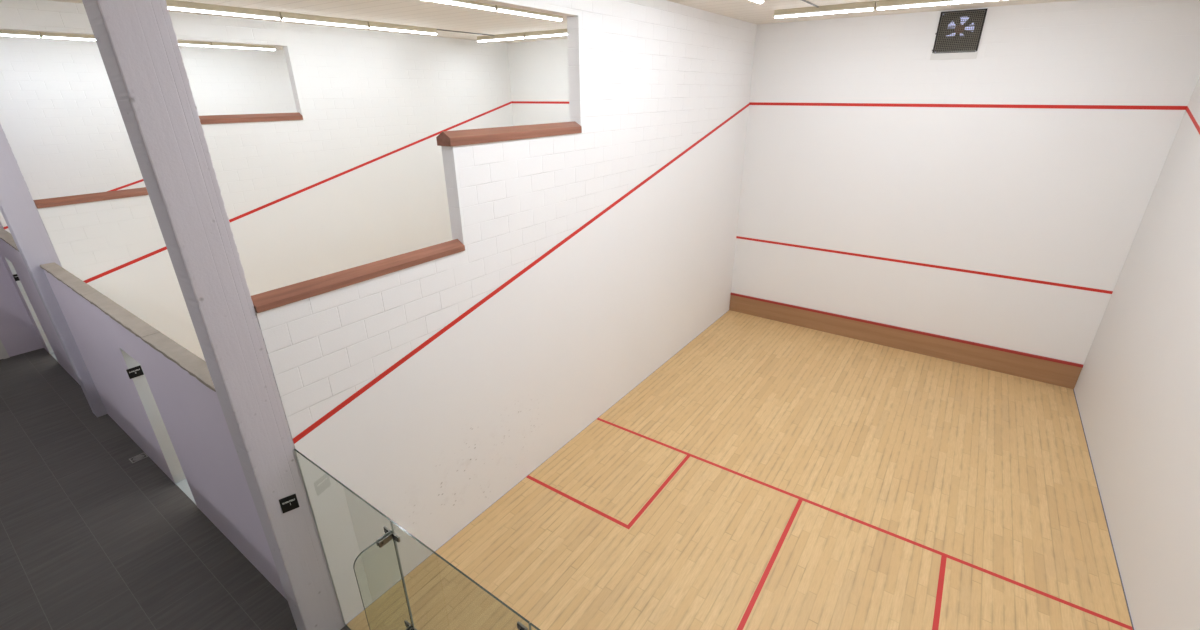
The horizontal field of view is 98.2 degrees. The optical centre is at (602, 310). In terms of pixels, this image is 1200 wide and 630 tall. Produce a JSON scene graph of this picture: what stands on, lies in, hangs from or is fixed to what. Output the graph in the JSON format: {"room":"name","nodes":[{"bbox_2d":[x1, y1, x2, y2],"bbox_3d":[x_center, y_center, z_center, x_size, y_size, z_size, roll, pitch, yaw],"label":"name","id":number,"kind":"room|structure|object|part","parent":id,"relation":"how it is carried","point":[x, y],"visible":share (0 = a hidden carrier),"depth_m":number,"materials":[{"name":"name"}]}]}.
{"room":"sports hall","nodes":[
{"label":"sports hall","id":0,"kind":"room"},
{"bbox_2d":[0,256,43,356],"bbox_3d":[-13.266,-1.223,7.871,0.200,6.090,5.080,15,27,32],"label":"wall","id":1,"kind":"structure","parent":0,"point":[18,335],"depth_m":10.46,"materials":[{"name":"purple paint"}]},
{"bbox_2d":[0,339,9,358],"bbox_3d":[-12.299,0.112,9.682,0.084,2.197,1.045,15,27,32],"label":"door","id":2,"kind":"structure","parent":1,"relation":"in","point":[3,353],"depth_m":10.41,"materials":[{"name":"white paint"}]},
{"bbox_2d":[0,238,286,599],"bbox_3d":[-7.268,0.767,7.581,10.800,2.562,0.135,15,27,32],"label":"wall","id":3,"kind":"structure","parent":0,"point":[178,421],"depth_m":6.13,"materials":[{"name":"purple paint"}]},
{"bbox_2d":[0,227,15,245],"bbox_3d":[-10.689,-1.335,9.281,2.374,0.033,0.164,15,27,32],"label":"coping stone","id":4,"kind":"object","parent":3,"relation":"on","point":[5,236],"visible":0.66,"depth_m":9.09,"materials":[{"name":"beige stone"}]},
{"bbox_2d":[13,274,19,280],"bbox_3d":[-11.258,-0.635,10.015,0.009,0.130,0.130,15,27,32],"label":"sign","id":5,"kind":"object","parent":3,"relation":"attached to","point":[15,276],"visible":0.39,"depth_m":9.99,"materials":[{"name":"black plastic"}]},
{"bbox_2d":[40,262,98,296],"bbox_3d":[-7.309,-0.433,7.089,2.179,0.033,0.164,15,27,32],"label":"coping stone","id":6,"kind":"object","parent":3,"relation":"on","point":[77,285],"visible":0.98,"depth_m":7.00,"materials":[{"name":"beige stone"}]},
{"bbox_2d":[82,292,159,338],"bbox_3d":[-5.547,0.037,5.946,2.114,0.033,0.164,15,27,32],"label":"coping stone","id":7,"kind":"object","parent":3,"relation":"on","point":[129,321],"visible":0.98,"depth_m":5.85,"materials":[{"name":"beige stone"}]},
{"bbox_2d":[126,365,143,378],"bbox_3d":[-5.779,0.768,6.421,0.009,0.130,0.140,15,27,32],"label":"sign","id":8,"kind":"object","parent":3,"relation":"attached to","point":[136,371],"visible":1,"depth_m":6.42,"materials":[{"name":"black plastic"}]},
{"bbox_2d":[141,332,215,391],"bbox_3d":[-3.770,0.511,4.794,2.215,0.033,0.164,15,27,32],"label":"coping stone","id":9,"kind":"object","parent":3,"relation":"on","point":[195,366],"visible":0.66,"depth_m":4.93,"materials":[{"name":"beige stone"}]},
{"bbox_2d":[176,479,196,505],"bbox_3d":[-5.462,2.422,6.912,0.730,0.010,0.131,15,27,32],"label":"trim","id":10,"kind":"structure","parent":3,"relation":"attached to","point":[183,485],"depth_m":6.97,"materials":[{"name":"grey paint"}]},
{"bbox_2d":[0,36,296,232],"bbox_3d":[-10.880,-4.261,15.026,0.202,6.070,9.550,15,27,32],"label":"wall","id":11,"kind":"structure","parent":0,"point":[61,121],"depth_m":12.40,"materials":[{"name":"white paint"}]},
{"bbox_2d":[0,0,512,361],"bbox_3d":[-5.385,-2.738,11.328,0.172,6.070,9.790,15,27,32],"label":"wall","id":12,"kind":"structure","parent":0,"point":[359,180],"depth_m":10.41,"materials":[{"name":"white paint"}]},
{"bbox_2d":[33,187,147,208],"bbox_3d":[-7.624,-1.849,8.243,0.202,0.111,1.996,15,27,32],"label":"wooden capping","id":13,"kind":"object","parent":12,"relation":"on","point":[84,198],"visible":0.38,"depth_m":7.89,"materials":[{"name":"red wood"}]},
{"bbox_2d":[199,112,302,123],"bbox_3d":[-6.485,-3.448,9.341,0.202,0.134,2.059,15,27,32],"label":"wooden capping","id":14,"kind":"object","parent":12,"relation":"on","point":[239,118],"visible":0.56,"depth_m":9.36,"materials":[{"name":"red wood"}]},
{"bbox_2d":[256,0,756,623],"bbox_3d":[0.166,-1.256,7.728,0.172,6.070,9.790,15,27,32],"label":"wall","id":15,"kind":"structure","parent":0,"point":[591,258],"depth_m":6.35,"materials":[{"name":"white paint"}]},
{"bbox_2d":[251,239,464,312],"bbox_3d":[-2.073,-0.368,4.643,0.202,0.111,1.996,15,27,32],"label":"wooden capping","id":16,"kind":"object","parent":15,"relation":"on","point":[282,296],"visible":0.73,"depth_m":4.42,"materials":[{"name":"red wood"}]},
{"bbox_2d":[436,121,581,146],"bbox_3d":[-0.934,-1.967,5.741,0.202,0.134,2.059,15,27,32],"label":"wooden capping","id":17,"kind":"object","parent":15,"relation":"on","point":[496,134],"visible":1,"depth_m":5.48,"materials":[{"name":"red wood"}]},
{"bbox_2d":[347,310,728,623],"bbox_3d":[0.256,1.617,8.883,0.008,0.116,9.790,15,27,32],"label":"trim","id":18,"kind":"structure","parent":15,"relation":"attached to","point":[728,310],"depth_m":6.76,"materials":[{"name":"grey"}]},
{"bbox_2d":[39,0,1075,49],"bbox_3d":[-4.179,-4.102,6.536,20.460,0.150,15.150,15,27,32],"label":"ceiling","id":19,"kind":"structure","parent":0,"point":[419,13],"depth_m":8.41,"materials":[{"name":"white paint"}]},
{"bbox_2d":[0,30,40,37],"bbox_3d":[-11.958,-5.393,10.056,0.086,0.113,1.508,15,27,32],"label":"lamp","id":20,"kind":"object","parent":19,"relation":"attached to","point":[2,32],"visible":0.95,"depth_m":10.39,"materials":[{"name":"beige plastic"}]},
{"bbox_2d":[39,32,95,40],"bbox_3d":[-11.079,-5.884,11.209,0.086,0.113,1.508,15,27,32],"label":"lamp","id":21,"kind":"object","parent":19,"relation":"attached to","point":[42,34],"visible":0.58,"depth_m":10.91,"materials":[{"name":"beige plastic"}]},
{"bbox_2d":[177,40,210,46],"bbox_3d":[-10.201,-6.375,12.361,0.086,0.113,1.508,15,27,32],"label":"lamp","id":22,"kind":"object","parent":19,"relation":"attached to","point":[180,42],"visible":0.37,"depth_m":12.64,"materials":[{"name":"beige plastic"}]},
{"bbox_2d":[166,0,280,19],"bbox_3d":[-5.590,-4.443,7.705,0.086,0.113,1.508,15,27,32],"label":"lamp","id":23,"kind":"object","parent":19,"relation":"attached to","point":[171,4],"visible":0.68,"depth_m":7.63,"materials":[{"name":"beige plastic"}]},
{"bbox_2d":[210,42,275,49],"bbox_3d":[-9.322,-6.865,13.514,0.086,0.113,1.508,15,27,32],"label":"lamp","id":24,"kind":"object","parent":19,"relation":"attached to","point":[213,44],"visible":0.95,"depth_m":13.46,"materials":[{"name":"beige plastic"}]},
{"bbox_2d":[279,12,368,27],"bbox_3d":[-4.711,-4.933,8.857,0.086,0.113,1.508,15,27,32],"label":"lamp","id":25,"kind":"object","parent":19,"relation":"attached to","point":[285,16],"visible":1,"depth_m":8.77,"materials":[{"name":"beige plastic"}]},
{"bbox_2d":[368,21,436,34],"bbox_3d":[-3.833,-5.424,10.010,0.086,0.113,1.508,15,27,32],"label":"lamp","id":26,"kind":"object","parent":19,"relation":"attached to","point":[372,25],"visible":1,"depth_m":9.94,"materials":[{"name":"beige plastic"}]},
{"bbox_2d":[427,0,495,10],"bbox_3d":[-1.998,-4.131,6.912,0.086,0.113,1.498,15,27,32],"label":"lamp","id":27,"kind":"object","parent":19,"relation":"attached to","point":[466,3],"visible":0.95,"depth_m":7.10,"materials":[{"name":"beige plastic"}]},
{"bbox_2d":[437,29,494,35],"bbox_3d":[-2.926,-5.973,11.182,0.021,0.022,1.670,15,27,32],"label":"cable conduit","id":28,"kind":"object","parent":19,"relation":"attached to","point":[437,29],"visible":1,"depth_m":11.13,"materials":[{"name":"grey metal"}]},
{"bbox_2d":[477,32,524,41],"bbox_3d":[-2.300,-6.169,11.757,1.488,0.113,0.086,15,27,32],"label":"lamp","id":29,"kind":"object","parent":19,"relation":"attached to","point":[513,35],"visible":1,"depth_m":11.69,"materials":[{"name":"beige plastic"}]},
{"bbox_2d":[494,5,562,20],"bbox_3d":[-1.125,-4.619,8.057,0.086,0.113,1.498,15,27,32],"label":"lamp","id":30,"kind":"object","parent":19,"relation":"attached to","point":[504,9],"visible":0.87,"depth_m":7.98,"materials":[{"name":"beige plastic"}]},
{"bbox_2d":[525,29,566,37],"bbox_3d":[-1.063,-5.839,10.955,1.488,0.113,0.086,15,27,32],"label":"lamp","id":31,"kind":"object","parent":19,"relation":"attached to","point":[559,32],"visible":0.61,"depth_m":11.00,"materials":[{"name":"beige plastic"}]},
{"bbox_2d":[751,0,763,2],"bbox_3d":[1.702,-3.947,6.421,0.086,0.113,1.508,15,27,32],"label":"lamp","id":32,"kind":"object","parent":19,"relation":"attached to","point":[757,1],"visible":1,"depth_m":6.89,"materials":[{"name":"beige plastic"}]},
{"bbox_2d":[802,0,818,7],"bbox_3d":[2.871,-4.426,7.423,0.021,0.022,1.590,15,27,32],"label":"cable conduit","id":33,"kind":"object","parent":19,"relation":"attached to","point":[802,0],"visible":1,"depth_m":7.71,"materials":[{"name":"grey metal"}]},
{"bbox_2d":[774,1,875,17],"bbox_3d":[3.404,-4.638,8.036,1.488,0.113,0.086,15,27,32],"label":"lamp","id":34,"kind":"object","parent":19,"relation":"attached to","point":[862,6],"visible":1,"depth_m":7.97,"materials":[{"name":"beige plastic"}]},
{"bbox_2d":[876,0,996,9],"bbox_3d":[4.640,-4.308,7.234,1.488,0.113,0.086,15,27,32],"label":"lamp","id":35,"kind":"object","parent":19,"relation":"attached to","point":[884,4],"visible":1,"depth_m":7.35,"materials":[{"name":"beige plastic"}]},
{"bbox_2d":[0,310,1132,629],"bbox_3d":[-3.541,1.289,9.737,20.460,0.141,12.648,15,27,32],"label":"floor","id":36,"kind":"structure","parent":0,"point":[769,474],"depth_m":6.44,"materials":[{"name":"brown wood"}]},
{"bbox_2d":[0,124,106,416],"bbox_3d":[-8.324,-1.118,7.540,0.251,6.082,0.332,15,27,32],"label":"concrete column","id":37,"kind":"structure","parent":36,"relation":"on","point":[20,213],"depth_m":7.53,"materials":[{"name":"paint"}]},
{"bbox_2d":[129,452,147,462],"bbox_3d":[-6.768,2.153,7.575,0.160,0.007,0.184,15,27,32],"label":"floor drain","id":38,"kind":"object","parent":36,"relation":"on","point":[138,457],"visible":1,"depth_m":7.58,"materials":[{"name":"silver metal"}]},
{"bbox_2d":[82,0,344,629],"bbox_3d":[-2.773,0.363,3.940,0.251,6.082,0.332,15,27,32],"label":"concrete column","id":39,"kind":"structure","parent":36,"relation":"on","point":[136,40],"depth_m":3.58,"materials":[{"name":"paint"}]},
{"bbox_2d":[279,494,298,512],"bbox_3d":[-2.656,1.639,4.402,0.009,0.174,0.130,15,27,32],"label":"sign","id":40,"kind":"object","parent":39,"relation":"attached to","point":[288,503],"visible":1,"depth_m":4.40,"materials":[{"name":"black plastic"}]},
{"bbox_2d":[294,449,539,629],"bbox_3d":[-1.017,2.631,3.571,3.992,2.143,0.316,15,27,32],"label":"glass wall","id":41,"kind":"structure","parent":36,"relation":"on","point":[389,535],"depth_m":3.68,"materials":[{"name":"grey"}]},
{"bbox_3d":[-2.021,2.286,4.392,1.325,2.131,0.012,15,27,32],"label":"glass pane","id":42,"kind":"part","parent":41,"relation":"part of","materials":[{"name":"grey"}]},
{"bbox_3d":[-0.943,2.584,3.697,1.300,2.107,0.012,15,27,32],"label":"glass pane","id":43,"kind":"part","parent":41,"relation":"part of","materials":[{"name":"grey"}]},
{"bbox_3d":[0.149,2.887,2.993,1.357,2.083,0.012,15,27,32],"label":"glass pane","id":44,"kind":"part","parent":41,"relation":"part of","materials":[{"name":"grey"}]},
{"bbox_2d":[508,0,1199,364],"bbox_3d":[2.959,-2.878,11.539,13.550,6.070,0.202,15,27,32],"label":"wall","id":45,"kind":"structure","parent":0,"point":[1000,197],"depth_m":9.17,"materials":[{"name":"white paint"}]},
{"bbox_2d":[729,293,1082,388],"bbox_3d":[5.671,0.471,10.742,6.392,0.484,0.033,15,27,32],"label":"board","id":46,"kind":"object","parent":45,"relation":"attached to","point":[1048,370],"visible":1,"depth_m":10.31,"materials":[{"name":"brown wood"}]},
{"bbox_2d":[930,8,987,59],"bbox_3d":[5.902,-4.547,8.611,0.660,0.715,0.282,15,27,32],"label":"ventilator","id":47,"kind":"object","parent":45,"relation":"attached to","point":[947,47],"visible":0.99,"depth_m":8.55,"materials":[{"name":"grey metal"}]},
{"bbox_3d":[5.795,-4.638,8.658,0.145,0.109,0.059,15,27,32],"label":"fan blade","id":48,"kind":"part","parent":47,"relation":"part of","materials":[{"name":"grey metal"}]},
{"bbox_3d":[5.832,-4.222,8.636,0.660,0.097,0.012,15,27,32],"label":"sill plate","id":49,"kind":"part","parent":47,"relation":"part of","materials":[{"name":"white paint"}]},
{"bbox_3d":[5.871,-4.522,8.643,0.123,0.148,0.014,3,23,8],"label":"fan blade","id":50,"kind":"part","parent":47,"relation":"part of","materials":[{"name":"grey metal"}]},
{"bbox_3d":[5.924,-4.608,8.620,0.604,0.594,0.015,15,27,32],"label":"mounting plate","id":51,"kind":"part","parent":47,"relation":"part of","materials":[{"name":"grey metal"}]},
{"bbox_3d":[5.997,-4.543,8.545,0.159,0.139,0.059,15,27,32],"label":"fan blade","id":52,"kind":"part","parent":47,"relation":"part of","materials":[{"name":"grey metal"}]},
{"bbox_3d":[5.985,-4.703,8.491,0.160,0.155,0.050,19,29,38],"label":"fan blade","id":53,"kind":"part","parent":47,"relation":"part of","materials":[{"name":"grey metal"}]},
{"bbox_2d":[1074,76,1199,629],"bbox_3d":[4.075,1.009,2.289,0.202,6.070,14.950,15,27,32],"label":"wall","id":54,"kind":"structure","parent":0,"point":[1137,387],"depth_m":6.08,"materials":[{"name":"white paint"}]},
{"bbox_2d":[1073,389,1133,629],"bbox_3d":[5.487,3.013,5.490,0.014,0.116,9.790,15,27,32],"label":"trim","id":55,"kind":"structure","parent":54,"relation":"attached to","point":[1073,389],"depth_m":6.25,"materials":[{"name":"grey"}]}
]}

